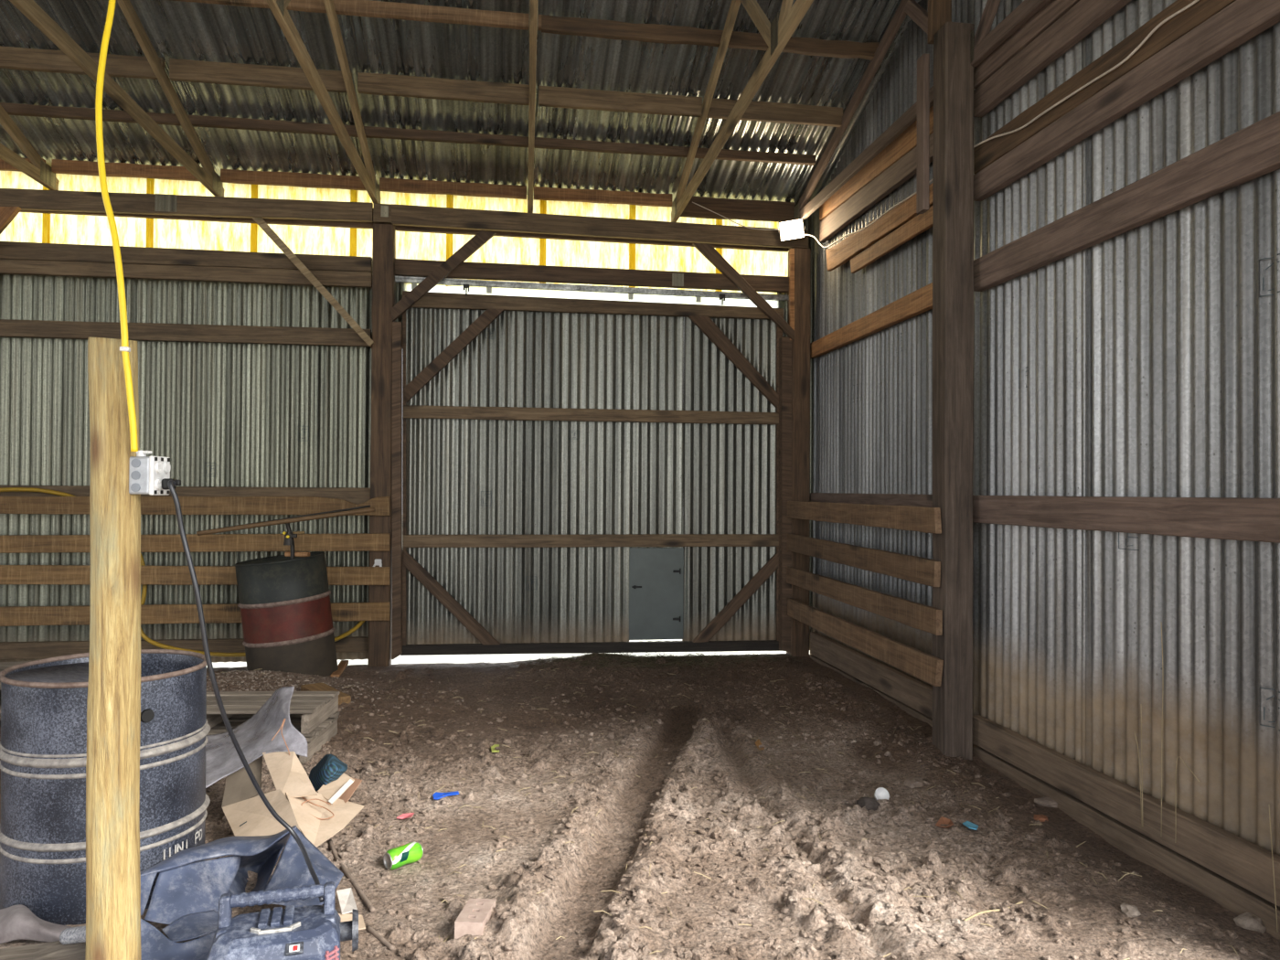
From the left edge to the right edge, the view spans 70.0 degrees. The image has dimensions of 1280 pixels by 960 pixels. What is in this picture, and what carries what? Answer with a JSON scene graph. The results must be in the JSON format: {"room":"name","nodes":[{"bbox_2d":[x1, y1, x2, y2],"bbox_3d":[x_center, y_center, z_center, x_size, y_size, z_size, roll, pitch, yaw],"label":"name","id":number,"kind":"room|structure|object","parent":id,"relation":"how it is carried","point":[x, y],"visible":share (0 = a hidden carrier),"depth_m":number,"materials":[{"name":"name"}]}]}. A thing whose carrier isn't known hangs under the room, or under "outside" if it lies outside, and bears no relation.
{"room":"barn interior","nodes":[
{"label":"barn interior","id":0,"kind":"room"},
{"bbox_2d":[95,0,138,451],"bbox_3d":[-1.412,-1.215,2.493,0.124,2.286,0.315,1,-1,-24],"label":"extension cord","id":1,"kind":"object","parent":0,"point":[124,348],"visible":1,"depth_m":2.39,"materials":[{"name":"yellow plastic"}]},
{"bbox_2d":[0,212,813,662],"bbox_3d":[-4.849,-0.513,7.191,13.072,3.950,0.044,0,-1,-9],"label":"wall","id":2,"kind":"structure","parent":0,"point":[223,414],"depth_m":7.39,"materials":[{"name":"metal"}]},
{"bbox_2d":[0,170,789,294],"bbox_3d":[-4.740,-2.087,7.221,12.356,0.860,0.030,0,-1,-9],"label":"translucent wall panel","id":3,"kind":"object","parent":2,"relation":"in","point":[43,228],"depth_m":7.59,"materials":[{"name":"yellow plastic"}]},
{"bbox_2d":[391,321,402,659],"bbox_3d":[-1.990,0.086,7.480,0.099,2.752,0.100,0,-1,-9],"label":"door frame","id":4,"kind":"structure","parent":2,"relation":"attached to","point":[397,326],"depth_m":7.43,"materials":[{"name":"orange wood"}]},
{"bbox_2d":[394,276,789,309],"bbox_3d":[-0.348,-1.594,7.844,3.412,0.153,0.095,0,-1,-9],"label":"door track","id":5,"kind":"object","parent":2,"relation":"attached to","point":[454,285],"depth_m":7.83,"materials":[{"name":"metal"}]},
{"bbox_2d":[400,284,784,655],"bbox_3d":[-0.350,-0.070,7.800,3.294,3.111,0.105,0,-1,-9],"label":"door","id":6,"kind":"structure","parent":2,"relation":"in","point":[580,475],"depth_m":7.82,"materials":[{"name":"metal"}]},
{"bbox_2d":[778,248,794,652],"bbox_3d":[1.276,-0.258,7.976,0.108,3.511,0.111,0,-1,-9],"label":"door frame","id":7,"kind":"structure","parent":2,"relation":"attached to","point":[784,342],"depth_m":7.93,"materials":[{"name":"orange wood"}]},
{"bbox_2d":[0,0,920,206],"bbox_3d":[-3.867,-3.254,2.664,12.700,1.578,9.554,0,-1,-9],"label":"ceiling","id":8,"kind":"structure","parent":0,"point":[175,29],"depth_m":6.58,"materials":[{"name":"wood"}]},
{"bbox_2d":[220,168,365,190],"bbox_3d":[-2.769,-2.428,7.387,1.170,0.105,0.051,0,-1,-9],"label":"purlin","id":9,"kind":"object","parent":8,"relation":"attached to","point":[227,176],"visible":0.92,"depth_m":7.36,"materials":[{"name":"orange wood"}]},
{"bbox_2d":[533,186,672,206],"bbox_3d":[-0.308,-2.406,7.762,1.180,0.104,0.050,0,-1,-9],"label":"purlin","id":10,"kind":"object","parent":8,"relation":"attached to","point":[540,193],"visible":1,"depth_m":7.74,"materials":[{"name":"orange wood"}]},
{"bbox_2d":[793,0,1050,220],"bbox_3d":[2.030,-3.076,3.685,0.046,1.603,9.027,0,-1,-9],"label":"roof truss","id":11,"kind":"object","parent":8,"relation":"attached to","point":[984,43],"visible":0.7,"depth_m":6.00,"materials":[{"name":"brown wood"}]},
{"bbox_2d":[541,14,878,60],"bbox_3d":[0.499,-2.974,6.146,2.315,0.111,0.051,0,-1,-9],"label":"beam","id":12,"kind":"structure","parent":11,"relation":"attached to","point":[611,29],"depth_m":6.10,"materials":[{"name":"brown wood"}]},
{"bbox_2d":[680,195,794,222],"bbox_3d":[0.846,-2.351,7.937,1.020,0.177,0.052,0,-1,-9],"label":"purlin","id":13,"kind":"object","parent":11,"relation":"attached to","point":[744,209],"visible":0.84,"depth_m":7.92,"materials":[{"name":"brown wood"}]},
{"bbox_2d":[706,97,842,127],"bbox_3d":[1.013,-2.749,6.834,1.044,0.137,0.046,0,-1,-9],"label":"purlin","id":14,"kind":"structure","parent":11,"relation":"attached to","point":[767,112],"depth_m":6.82,"materials":[{"name":"brown wood"}]},
{"bbox_2d":[928,0,951,44],"bbox_3d":[1.710,-2.795,5.211,0.130,0.610,0.040,0,-1,-9],"label":"board","id":15,"kind":"object","parent":11,"relation":"attached to","point":[939,11],"visible":0.68,"depth_m":5.19,"materials":[{"name":"brown wood"}]},
{"bbox_2d":[0,652,1279,959],"bbox_3d":[-4.914,1.385,1.371,14.720,0.188,11.224,0,-1,-9],"label":"floor","id":16,"kind":"structure","parent":0,"point":[580,884],"depth_m":3.81,"materials":[{"name":"soil"}]},
{"bbox_2d":[0,904,72,944],"bbox_3d":[-1.878,1.368,2.776,0.587,0.106,0.132,0,-1,22],"label":"rag","id":17,"kind":"object","parent":16,"relation":"on","point":[17,922],"visible":0.76,"depth_m":2.74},
{"bbox_2d":[0,940,85,959],"bbox_3d":[-1.683,1.340,2.540,0.518,0.075,0.241,0,-1,0],"label":"flat board","id":18,"kind":"object","parent":16,"relation":"on","point":[52,950],"visible":0.73,"depth_m":2.58,"materials":[{"name":"grey wood"}]},
{"bbox_2d":[59,926,85,944],"bbox_3d":[-1.577,1.292,2.591,0.160,0.079,0.043,0,-1,24],"label":"rope","id":19,"kind":"object","parent":18,"relation":"on","point":[74,934],"visible":0.55,"depth_m":2.58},
{"bbox_2d":[0,649,210,925],"bbox_3d":[-1.859,1.037,3.192,0.646,0.785,0.644,1,-1,-39],"label":"drum","id":20,"kind":"object","parent":16,"relation":"on","point":[43,743],"visible":0.81,"depth_m":2.92,"materials":[{"name":"black paint"}]},
{"bbox_2d":[85,337,141,959],"bbox_3d":[-1.388,0.572,2.421,0.131,1.903,0.148,0,-1,14],"label":"wooden pole","id":21,"kind":"object","parent":16,"relation":"on","point":[113,702],"visible":0.98,"depth_m":2.37,"materials":[{"name":"wood"}]},
{"bbox_2d":[128,450,170,495],"bbox_3d":[-1.314,-0.018,2.447,0.078,0.118,0.105,0,-1,-5],"label":"outlet box","id":22,"kind":"object","parent":21,"relation":"attached to","point":[146,474],"visible":0.85,"depth_m":2.40,"materials":[{"name":"white plastic"}]},
{"bbox_2d":[139,825,343,959],"bbox_3d":[-1.319,1.300,2.884,0.661,0.267,0.675,0,-1,36],"label":"bag","id":23,"kind":"object","parent":16,"relation":"on","point":[186,898],"visible":0.83,"depth_m":2.92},
{"bbox_2d":[221,757,262,807],"bbox_3d":[-1.675,1.279,3.864,0.151,0.148,0.227,1,-1,-18],"label":"flap","id":24,"kind":"object","parent":16,"relation":"on","point":[239,787],"visible":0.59,"depth_m":3.85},
{"bbox_2d":[205,686,307,788],"bbox_3d":[-1.816,1.142,4.193,0.468,0.374,0.810,1,-1,-26],"label":"plastic film","id":25,"kind":"object","parent":16,"relation":"on","point":[254,736],"visible":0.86,"depth_m":4.08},
{"bbox_2d":[210,715,338,763],"bbox_3d":[-2.286,1.402,4.932,1.151,0.136,0.550,0,-1,-3],"label":"wooden pallet","id":26,"kind":"object","parent":16,"relation":"on","point":[327,729],"visible":0.1,"depth_m":4.97,"materials":[{"name":"grey wood"}]},
{"bbox_2d":[206,691,339,736],"bbox_3d":[-2.285,1.265,4.960,1.151,0.136,0.500,0,-1,-2],"label":"wooden pallet","id":27,"kind":"object","parent":26,"relation":"on","point":[314,708],"visible":0.38,"depth_m":4.93,"materials":[{"name":"grey wood"}]},
{"bbox_2d":[206,881,358,959],"bbox_3d":[-0.967,1.294,2.494,0.378,0.320,0.276,1,-1,-17],"label":"toolbox","id":28,"kind":"object","parent":16,"relation":"on","point":[313,932],"visible":1,"depth_m":2.47,"materials":[{"name":"blue plastic"}]},
{"bbox_2d":[161,478,324,902],"bbox_3d":[-1.118,0.589,2.586,0.420,1.180,0.256,1,-1,-23],"label":"power cable","id":29,"kind":"object","parent":28,"relation":"attached to","point":[167,484],"visible":0.98,"depth_m":2.46,"materials":[{"name":"black rubber"}]},
{"bbox_2d":[234,551,338,676],"bbox_3d":[-2.679,1.057,6.935,0.743,1.006,0.664,1,-1,-22],"label":"drum","id":30,"kind":"object","parent":16,"relation":"on","point":[284,604],"visible":0.9,"depth_m":6.67,"materials":[{"name":"red paint"}]},
{"bbox_2d":[196,504,374,559],"bbox_3d":[-2.660,0.403,6.899,1.287,0.432,0.144,0,-1,-9],"label":"pump","id":31,"kind":"object","parent":30,"relation":"on","point":[289,536],"visible":0.98,"depth_m":6.88,"materials":[{"name":"metal"}]},
{"bbox_2d":[285,791,363,847],"bbox_3d":[-1.281,1.296,3.564,0.295,0.105,0.430,0,-1,14],"label":"cardboard sheet","id":32,"kind":"object","parent":16,"relation":"on","point":[317,831],"visible":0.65,"depth_m":3.57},
{"bbox_2d":[222,789,300,836],"bbox_3d":[-1.468,1.292,3.531,0.194,0.112,0.571,1,-1,-32],"label":"flap","id":33,"kind":"object","parent":32,"relation":"on","point":[248,817],"visible":0.86,"depth_m":3.53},
{"bbox_2d":[262,751,317,798],"bbox_3d":[-1.456,1.212,3.785,0.128,0.109,0.468,1,-1,-32],"label":"flap","id":34,"kind":"object","parent":33,"relation":"on","point":[286,771],"visible":1,"depth_m":3.76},
{"bbox_2d":[317,773,354,804],"bbox_3d":[-1.277,1.286,3.830,0.122,0.060,0.287,0,-1,8],"label":"scrap","id":35,"kind":"object","parent":32,"relation":"on","point":[334,790],"visible":0.89,"depth_m":3.82,"materials":[{"name":"wood"}]},
{"bbox_2d":[309,754,347,790],"bbox_3d":[-1.366,1.271,3.998,0.174,0.134,0.328,0,-1,-9],"label":"plaid cloth","id":36,"kind":"object","parent":35,"relation":"on","point":[330,768],"visible":0.97,"depth_m":3.89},
{"bbox_2d":[206,670,491,718],"bbox_3d":[-2.833,1.428,6.087,3.664,0.132,1.934,0,-1,-7],"label":"gravel","id":37,"kind":"object","parent":16,"relation":"on","point":[270,671],"visible":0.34,"depth_m":6.38,"materials":[{"name":"gravel"}]},
{"bbox_2d":[328,839,375,912],"bbox_3d":[-1.070,1.443,3.346,0.029,0.031,0.702,1,-1,-30],"label":"stick","id":38,"kind":"object","parent":16,"relation":"on","point":[366,901],"visible":0.98,"depth_m":3.26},
{"bbox_2d":[367,224,395,666],"bbox_3d":[-2.114,-0.213,7.484,0.172,3.735,0.154,0,-1,-9],"label":"timber post","id":39,"kind":"object","parent":16,"relation":"on","point":[383,236],"visible":0.77,"depth_m":7.42,"materials":[{"name":"brown wood"}]},
{"bbox_2d":[0,636,368,660],"bbox_3d":[-4.335,1.334,7.199,4.284,0.138,0.051,0,-1,-9],"label":"skirt board","id":40,"kind":"object","parent":39,"relation":"attached to","point":[47,649],"visible":0.35,"depth_m":7.24,"materials":[{"name":"brown wood"}]},
{"bbox_2d":[0,496,390,515],"bbox_3d":[-4.178,0.197,7.070,4.354,0.155,0.042,0,-1,-9],"label":"board","id":41,"kind":"object","parent":39,"relation":"attached to","point":[303,506],"visible":0.84,"depth_m":7.17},
{"bbox_2d":[0,487,365,657],"bbox_3d":[-3.764,0.735,7.197,3.130,1.338,0.032,0,-1,-9],"label":"garden hose","id":42,"kind":"object","parent":41,"relation":"hanging from","point":[144,635],"visible":0.55,"depth_m":7.17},
{"bbox_2d":[0,601,390,626],"bbox_3d":[-4.172,1.044,7.061,4.348,0.151,0.042,0,-1,-9],"label":"board","id":43,"kind":"object","parent":39,"relation":"attached to","point":[341,612],"visible":0.68,"depth_m":7.12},
{"bbox_2d":[251,217,373,348],"bbox_3d":[-2.621,-1.580,7.350,0.951,1.001,0.085,0,-1,-9],"label":"knee brace","id":44,"kind":"object","parent":39,"relation":"attached to","point":[260,221],"visible":1,"depth_m":7.31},
{"bbox_2d":[390,229,496,321],"bbox_3d":[-1.609,-1.673,7.486,0.843,0.780,0.045,0,-1,-9],"label":"knee brace","id":45,"kind":"object","parent":39,"relation":"attached to","point":[482,237],"visible":1,"depth_m":7.46,"materials":[{"name":"orange wood"}]},
{"bbox_2d":[383,842,423,870],"bbox_3d":[-0.887,1.408,3.423,0.072,0.072,0.140,0,-1,42],"label":"drink can","id":46,"kind":"object","parent":16,"relation":"on","point":[396,858],"visible":1,"depth_m":3.39,"materials":[{"name":"metal"}]},
{"bbox_2d":[454,898,495,939],"bbox_3d":[-0.527,1.410,2.931,0.088,0.069,0.193,0,-1,4],"label":"brick","id":47,"kind":"object","parent":16,"relation":"on","point":[475,914],"visible":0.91,"depth_m":2.88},
{"bbox_2d":[459,650,801,671],"bbox_3d":[-0.066,1.491,7.526,2.972,0.117,0.627,0,-1,-6],"label":"hay","id":48,"kind":"object","parent":16,"relation":"on","point":[621,656],"visible":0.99,"depth_m":7.60},
{"bbox_2d":[145,681,1261,959],"bbox_3d":[-0.035,1.456,4.320,3.678,0.164,4.649,0,-1,-9],"label":"gravel","id":49,"kind":"object","parent":16,"relation":"on","point":[719,947],"visible":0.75,"depth_m":3.60,"materials":[{"name":"gravel"}]},
{"bbox_2d":[182,667,1237,959],"bbox_3d":[-1.071,1.426,4.516,5.783,0.164,5.369,0,-1,-9],"label":"straw","id":50,"kind":"object","parent":16,"relation":"on","point":[773,667],"visible":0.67,"depth_m":4.19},
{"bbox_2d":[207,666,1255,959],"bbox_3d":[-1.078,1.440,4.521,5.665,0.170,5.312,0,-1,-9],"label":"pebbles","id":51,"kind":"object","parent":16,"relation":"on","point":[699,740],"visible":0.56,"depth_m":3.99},
{"bbox_2d":[786,247,810,656],"bbox_3d":[1.391,-0.168,8.018,0.169,3.705,0.154,0,-1,-9],"label":"timber post","id":52,"kind":"object","parent":16,"relation":"on","point":[801,346],"visible":0.63,"depth_m":7.95,"materials":[{"name":"brown wood"}]},
{"bbox_2d":[394,258,789,293],"bbox_3d":[-0.362,-1.736,7.784,3.402,0.134,0.065,1,-1,-9],"label":"header board","id":53,"kind":"object","parent":52,"relation":"attached to","point":[403,267],"visible":0.98,"depth_m":7.75,"materials":[{"name":"orange wood"}]},
{"bbox_2d":[395,224,789,252],"bbox_3d":[-0.357,-2.135,7.852,3.380,0.166,0.044,1,-1,-9],"label":"beam","id":54,"kind":"structure","parent":52,"relation":"on","point":[412,229],"depth_m":7.80,"materials":[{"name":"orange wood"}]},
{"bbox_2d":[391,203,808,248],"bbox_3d":[-0.283,-2.136,7.734,3.540,0.162,0.047,1,-1,-9],"label":"beam","id":55,"kind":"structure","parent":52,"relation":"on","point":[401,215],"depth_m":7.69,"materials":[{"name":"brown wood"}]},
{"bbox_2d":[527,0,538,213],"bbox_3d":[-0.369,-3.096,3.321,0.055,1.602,9.027,0,-1,-7],"label":"roof truss","id":56,"kind":"object","parent":55,"relation":"on","point":[533,22],"visible":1,"depth_m":5.33,"materials":[{"name":"wood"}]},
{"bbox_2d":[357,72,529,105],"bbox_3d":[-1.370,-2.769,6.471,1.210,0.138,0.046,0,-1,-9],"label":"purlin","id":57,"kind":"structure","parent":56,"relation":"attached to","point":[368,83],"depth_m":6.45,"materials":[{"name":"brown wood"}]},
{"bbox_2d":[671,0,813,222],"bbox_3d":[0.932,-3.085,3.518,0.056,1.601,9.027,0,-1,-8],"label":"roof truss","id":58,"kind":"object","parent":55,"relation":"on","point":[776,35],"visible":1,"depth_m":5.75,"materials":[{"name":"wood"}]},
{"bbox_2d":[538,85,702,117],"bbox_3d":[-0.138,-2.758,6.659,1.196,0.138,0.046,0,-1,-9],"label":"purlin","id":59,"kind":"structure","parent":58,"relation":"attached to","point":[549,96],"depth_m":6.64,"materials":[{"name":"brown wood"}]},
{"bbox_2d":[778,217,805,241],"bbox_3d":[1.306,-2.155,7.864,0.235,0.187,0.124,0,-1,13],"label":"work light","id":60,"kind":"object","parent":55,"relation":"attached to","point":[791,229],"visible":0.98,"depth_m":7.83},
{"bbox_2d":[692,243,794,341],"bbox_3d":[0.892,-1.613,7.866,0.899,0.800,0.046,0,-1,-9],"label":"knee brace","id":61,"kind":"object","parent":52,"relation":"attached to","point":[707,250],"visible":1,"depth_m":7.85,"materials":[{"name":"orange wood"}]},
{"bbox_2d":[810,282,932,358],"bbox_3d":[1.671,-1.138,6.763,0.052,0.144,2.566,0,0,-7],"label":"board","id":62,"kind":"object","parent":52,"relation":"attached to","point":[920,301],"depth_m":6.45,"materials":[{"name":"orange wood"}]},
{"bbox_2d":[810,655,932,726],"bbox_3d":[1.639,1.567,6.652,0.046,0.204,2.507,0,-1,-7],"label":"skirt board","id":63,"kind":"object","parent":16,"relation":"on","point":[910,710],"visible":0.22,"depth_m":6.20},
{"bbox_2d":[810,631,932,718],"bbox_3d":[1.634,1.372,6.628,0.047,0.189,2.498,0,-1,-7],"label":"skirt board","id":64,"kind":"object","parent":63,"relation":"on","point":[915,694],"visible":0.91,"depth_m":6.38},
{"bbox_2d":[931,21,974,760],"bbox_3d":[1.724,-0.397,5.032,0.170,4.190,0.164,0,-1,-9],"label":"timber post","id":65,"kind":"object","parent":16,"relation":"on","point":[954,74],"visible":0.94,"depth_m":4.96,"materials":[{"name":"wood"}]},
{"bbox_2d":[786,533,940,586],"bbox_3d":[1.453,0.525,6.449,0.038,0.152,2.988,0,-1,-6],"label":"board","id":66,"kind":"object","parent":65,"relation":"attached to","point":[919,570],"visible":1,"depth_m":5.88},
{"bbox_2d":[786,566,942,635],"bbox_3d":[1.452,0.796,6.440,0.037,0.143,3.018,0,-1,-6],"label":"board","id":67,"kind":"object","parent":65,"relation":"attached to","point":[929,619],"visible":1,"depth_m":5.86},
{"bbox_2d":[787,501,941,533],"bbox_3d":[1.456,0.237,6.449,0.037,0.147,3.001,0,-1,-6],"label":"board","id":68,"kind":"object","parent":65,"relation":"attached to","point":[903,517],"visible":1,"depth_m":5.89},
{"bbox_2d":[787,597,943,686],"bbox_3d":[1.454,1.070,6.405,0.038,0.155,2.987,0,-1,-6],"label":"board","id":69,"kind":"object","parent":65,"relation":"attached to","point":[926,667],"visible":1,"depth_m":5.85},
{"bbox_2d":[916,53,929,213],"bbox_3d":[1.607,-1.961,5.184,0.038,0.880,0.091,0,-1,-9],"label":"board","id":70,"kind":"object","parent":65,"relation":"attached to","point":[922,154],"visible":1,"depth_m":5.15,"materials":[{"name":"brown wood"}]},
{"bbox_2d":[1233,912,1266,933],"bbox_3d":[2.112,1.523,3.146,0.105,0.051,0.091,1,-1,-24],"label":"stone","id":71,"kind":"object","parent":16,"relation":"on","point":[1248,921],"visible":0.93,"depth_m":3.12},
{"bbox_2d":[809,0,1279,855],"bbox_3d":[1.895,-1.212,5.460,0.069,5.533,5.606,0,-1,-8],"label":"wall","id":72,"kind":"structure","parent":0,"point":[1144,360],"depth_m":4.04,"materials":[{"name":"metal"}]},
{"bbox_2d":[810,492,932,507],"bbox_3d":[1.663,0.149,6.740,0.052,0.100,2.541,0,-1,-7],"label":"board","id":73,"kind":"object","parent":72,"relation":"attached to","point":[889,499],"depth_m":6.44,"materials":[{"name":"brown wood"}]},
{"bbox_2d":[819,132,933,242],"bbox_3d":[1.687,-2.094,6.688,0.051,0.247,2.252,0,-1,-7],"label":"board","id":74,"kind":"object","parent":72,"relation":"attached to","point":[904,168],"depth_m":6.61,"materials":[{"name":"brown wood"}]},
{"bbox_2d":[819,105,933,220],"bbox_3d":[1.688,-2.255,6.692,0.052,0.268,2.253,0,-1,-7],"label":"board","id":75,"kind":"object","parent":72,"relation":"attached to","point":[906,141],"depth_m":6.51,"materials":[{"name":"orange wood"}]},
{"bbox_2d":[850,205,932,273],"bbox_3d":[1.708,-1.619,6.218,0.031,0.115,1.545,0,1,-7],"label":"board","id":76,"kind":"object","parent":72,"relation":"attached to","point":[921,223],"visible":0.86,"depth_m":6.13,"materials":[{"name":"orange wood"}]},
{"bbox_2d":[825,183,932,271],"bbox_3d":[1.672,-1.786,6.478,0.036,0.250,2.105,0,-1,-7],"label":"board","id":77,"kind":"object","parent":76,"relation":"on","point":[852,245],"visible":0.73,"depth_m":6.51,"materials":[{"name":"orange wood"}]},
{"bbox_2d":[973,0,1236,174],"bbox_3d":[2.067,-1.789,3.887,0.056,0.158,2.420,0,-1,-9],"label":"board","id":78,"kind":"object","parent":72,"relation":"attached to","point":[986,154],"depth_m":4.00,"materials":[{"name":"brown wood"}]},
{"bbox_2d":[973,0,1199,147],"bbox_3d":[1.982,-1.805,4.160,0.011,0.113,1.828,0,-1,-9],"label":"cable","id":79,"kind":"object","parent":78,"relation":"attached to","point":[1139,46],"visible":0.98,"depth_m":3.96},
{"bbox_2d":[972,495,1279,543],"bbox_3d":[2.049,0.146,3.861,0.056,0.152,2.420,0,-1,-9],"label":"board","id":80,"kind":"object","parent":72,"relation":"attached to","point":[1234,518],"depth_m":3.70,"materials":[{"name":"brown wood"}]},
{"bbox_2d":[972,746,1279,939],"bbox_3d":[2.042,1.529,3.843,0.052,0.152,2.420,0,-1,-9],"label":"skirt board","id":81,"kind":"object","parent":72,"relation":"attached to","point":[1236,899],"visible":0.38,"depth_m":3.67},
{"bbox_3d":[2.119,-0.381,2.689,0.156,4.100,0.154,0,-1,-9],"label":"timber post","id":82,"kind":"object","parent":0,"visible":0},
{"bbox_2d":[973,0,1079,88],"bbox_3d":[2.057,-2.265,3.891,0.057,0.153,2.420,0,-1,-9],"label":"board","id":83,"kind":"object","parent":82,"relation":"attached to","point":[1053,10],"depth_m":4.60,"materials":[{"name":"brown wood"}]},
{"bbox_2d":[973,0,1131,117],"bbox_3d":[2.064,-2.110,3.891,0.056,0.152,2.420,0,-1,-9],"label":"board","id":84,"kind":"object","parent":82,"relation":"attached to","point":[1083,17],"depth_m":4.42,"materials":[{"name":"brown wood"}]},
{"bbox_2d":[972,714,1279,906],"bbox_3d":[2.033,1.359,3.844,0.051,0.152,2.420,0,-1,-9],"label":"skirt board","id":85,"kind":"object","parent":82,"relation":"attached to","point":[1248,865],"visible":0.97,"depth_m":3.69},
{"bbox_2d":[973,111,1279,291],"bbox_3d":[2.057,-1.147,3.878,0.056,0.175,2.420,0,-1,-9],"label":"board","id":86,"kind":"object","parent":82,"relation":"attached to","point":[1253,152],"depth_m":3.72,"materials":[{"name":"brown wood"}]},
{"bbox_2d":[973,0,1279,201],"bbox_3d":[2.061,-1.636,3.884,0.057,0.144,2.420,0,-1,-9],"label":"board","id":87,"kind":"object","parent":82,"relation":"attached to","point":[1239,22],"depth_m":3.77,"materials":[{"name":"brown wood"}]},
{"label":"outside","id":88,"kind":"structure","parent":0,"visible":0},
{"bbox_2d":[206,639,786,667],"bbox_3d":[-0.010,1.540,-0.020,120.000,0.001,120.000,0,-1,-9],"label":"ground","id":89,"kind":"structure","parent":88,"point":[504,657],"depth_m":8.44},
{"bbox_3d":[-6.117,-0.248,6.876,0.174,3.735,0.153,0,-1,-9],"label":"timber post","id":90,"kind":"object","parent":89,"relation":"on","visible":0},
{"bbox_2d":[0,485,370,504],"bbox_3d":[-4.337,0.116,7.203,4.287,0.144,0.052,0,-1,-9],"label":"board","id":91,"kind":"object","parent":90,"relation":"attached to","point":[357,496],"depth_m":7.35,"materials":[{"name":"brown wood"}]},
{"bbox_2d":[0,319,371,346],"bbox_3d":[-4.346,-1.181,7.218,4.295,0.141,0.052,0,-1,-9],"label":"wooden beam","id":92,"kind":"structure","parent":90,"relation":"attached to","point":[8,327],"depth_m":7.30,"materials":[{"name":"brown wood"}]},
{"bbox_2d":[0,258,372,287],"bbox_3d":[-4.326,-1.656,7.191,4.286,0.121,0.052,0,-1,-9],"label":"header board","id":93,"kind":"object","parent":90,"relation":"attached to","point":[27,267],"visible":0.98,"depth_m":7.28,"materials":[{"name":"brown wood"}]},
{"bbox_2d":[0,241,372,272],"bbox_3d":[-4.319,-1.777,7.184,4.279,0.144,0.062,0,-1,-9],"label":"header board","id":94,"kind":"object","parent":90,"relation":"attached to","point":[8,250],"visible":0.94,"depth_m":7.25,"materials":[{"name":"brown wood"}]},
{"bbox_2d":[0,188,373,222],"bbox_3d":[-4.283,-2.167,7.124,4.254,0.159,0.050,0,-1,-9],"label":"beam","id":95,"kind":"structure","parent":90,"relation":"on","point":[26,199],"depth_m":7.21,"materials":[{"name":"brown wood"}]},
{"bbox_2d":[9,0,224,196],"bbox_3d":[-2.825,-3.117,2.947,0.055,1.602,9.027,0,-1,-7],"label":"roof truss","id":96,"kind":"object","parent":95,"relation":"on","point":[207,176],"visible":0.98,"depth_m":5.83,"materials":[{"name":"wood"}]},
{"bbox_2d":[0,45,164,79],"bbox_3d":[-5.054,-2.800,5.911,3.694,0.139,0.047,0,-1,-9],"label":"purlin","id":97,"kind":"structure","parent":96,"relation":"attached to","point":[11,58],"depth_m":6.08,"materials":[{"name":"brown wood"}]},
{"bbox_2d":[266,0,380,203],"bbox_3d":[-1.609,-3.107,3.133,0.048,1.602,9.027,0,-1,-7],"label":"roof truss","id":98,"kind":"object","parent":95,"relation":"on","point":[278,7],"visible":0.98,"depth_m":5.86,"materials":[{"name":"wood"}]},
{"bbox_2d":[169,58,351,92],"bbox_3d":[-2.598,-2.779,6.284,1.186,0.139,0.046,0,-1,-9],"label":"purlin","id":99,"kind":"structure","parent":98,"relation":"attached to","point":[188,70],"depth_m":6.25,"materials":[{"name":"brown wood"}]},
{"bbox_2d":[0,102,815,165],"bbox_3d":[-2.781,-2.637,6.791,8.500,0.074,0.052,0,-1,-9],"label":"purlin","id":100,"kind":"structure","parent":98,"relation":"on","point":[12,109],"depth_m":6.93,"materials":[{"name":"orange wood"}]},
{"bbox_2d":[379,177,526,199],"bbox_3d":[-1.541,-2.417,7.574,1.194,0.104,0.051,0,-1,-9],"label":"purlin","id":101,"kind":"object","parent":98,"relation":"attached to","point":[389,185],"visible":1,"depth_m":7.55,"materials":[{"name":"orange wood"}]},
{"bbox_2d":[0,531,390,553],"bbox_3d":[-4.176,0.481,7.067,4.351,0.163,0.041,0,-1,-9],"label":"board","id":102,"kind":"object","parent":90,"relation":"attached to","point":[357,541],"depth_m":7.18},
{"bbox_2d":[0,565,390,585],"bbox_3d":[-4.174,0.734,7.064,4.353,0.150,0.042,1,-1,-9],"label":"board","id":103,"kind":"object","parent":90,"relation":"attached to","point":[9,574],"visible":0.6,"depth_m":7.12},
{"bbox_2d":[19,210,395,229],"bbox_3d":[-4.561,-2.186,7.213,5.115,0.167,0.044,0,-1,-9],"label":"beam","id":104,"kind":"structure","parent":90,"relation":"on","point":[296,222],"depth_m":7.40,"materials":[{"name":"orange wood"}]},
{"bbox_2d":[0,104,59,190],"bbox_3d":[-4.049,-3.128,2.761,0.055,1.603,9.027,0,-1,-7],"label":"roof truss","id":105,"kind":"object","parent":104,"relation":"on","point":[39,171],"visible":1,"depth_m":6.75,"materials":[{"name":"wood"}]},
{"bbox_2d":[51,159,202,181],"bbox_3d":[-3.989,-2.438,7.202,1.178,0.102,0.051,0,-1,-9],"label":"purlin","id":106,"kind":"object","parent":105,"relation":"attached to","point":[58,165],"visible":0.79,"depth_m":7.17,"materials":[{"name":"orange wood"}]},
{"bbox_2d":[170,0,541,31],"bbox_3d":[-3.727,-3.016,5.503,6.235,0.090,0.052,0,-1,-9],"label":"purlin","id":107,"kind":"structure","parent":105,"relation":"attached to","point":[368,8],"depth_m":5.83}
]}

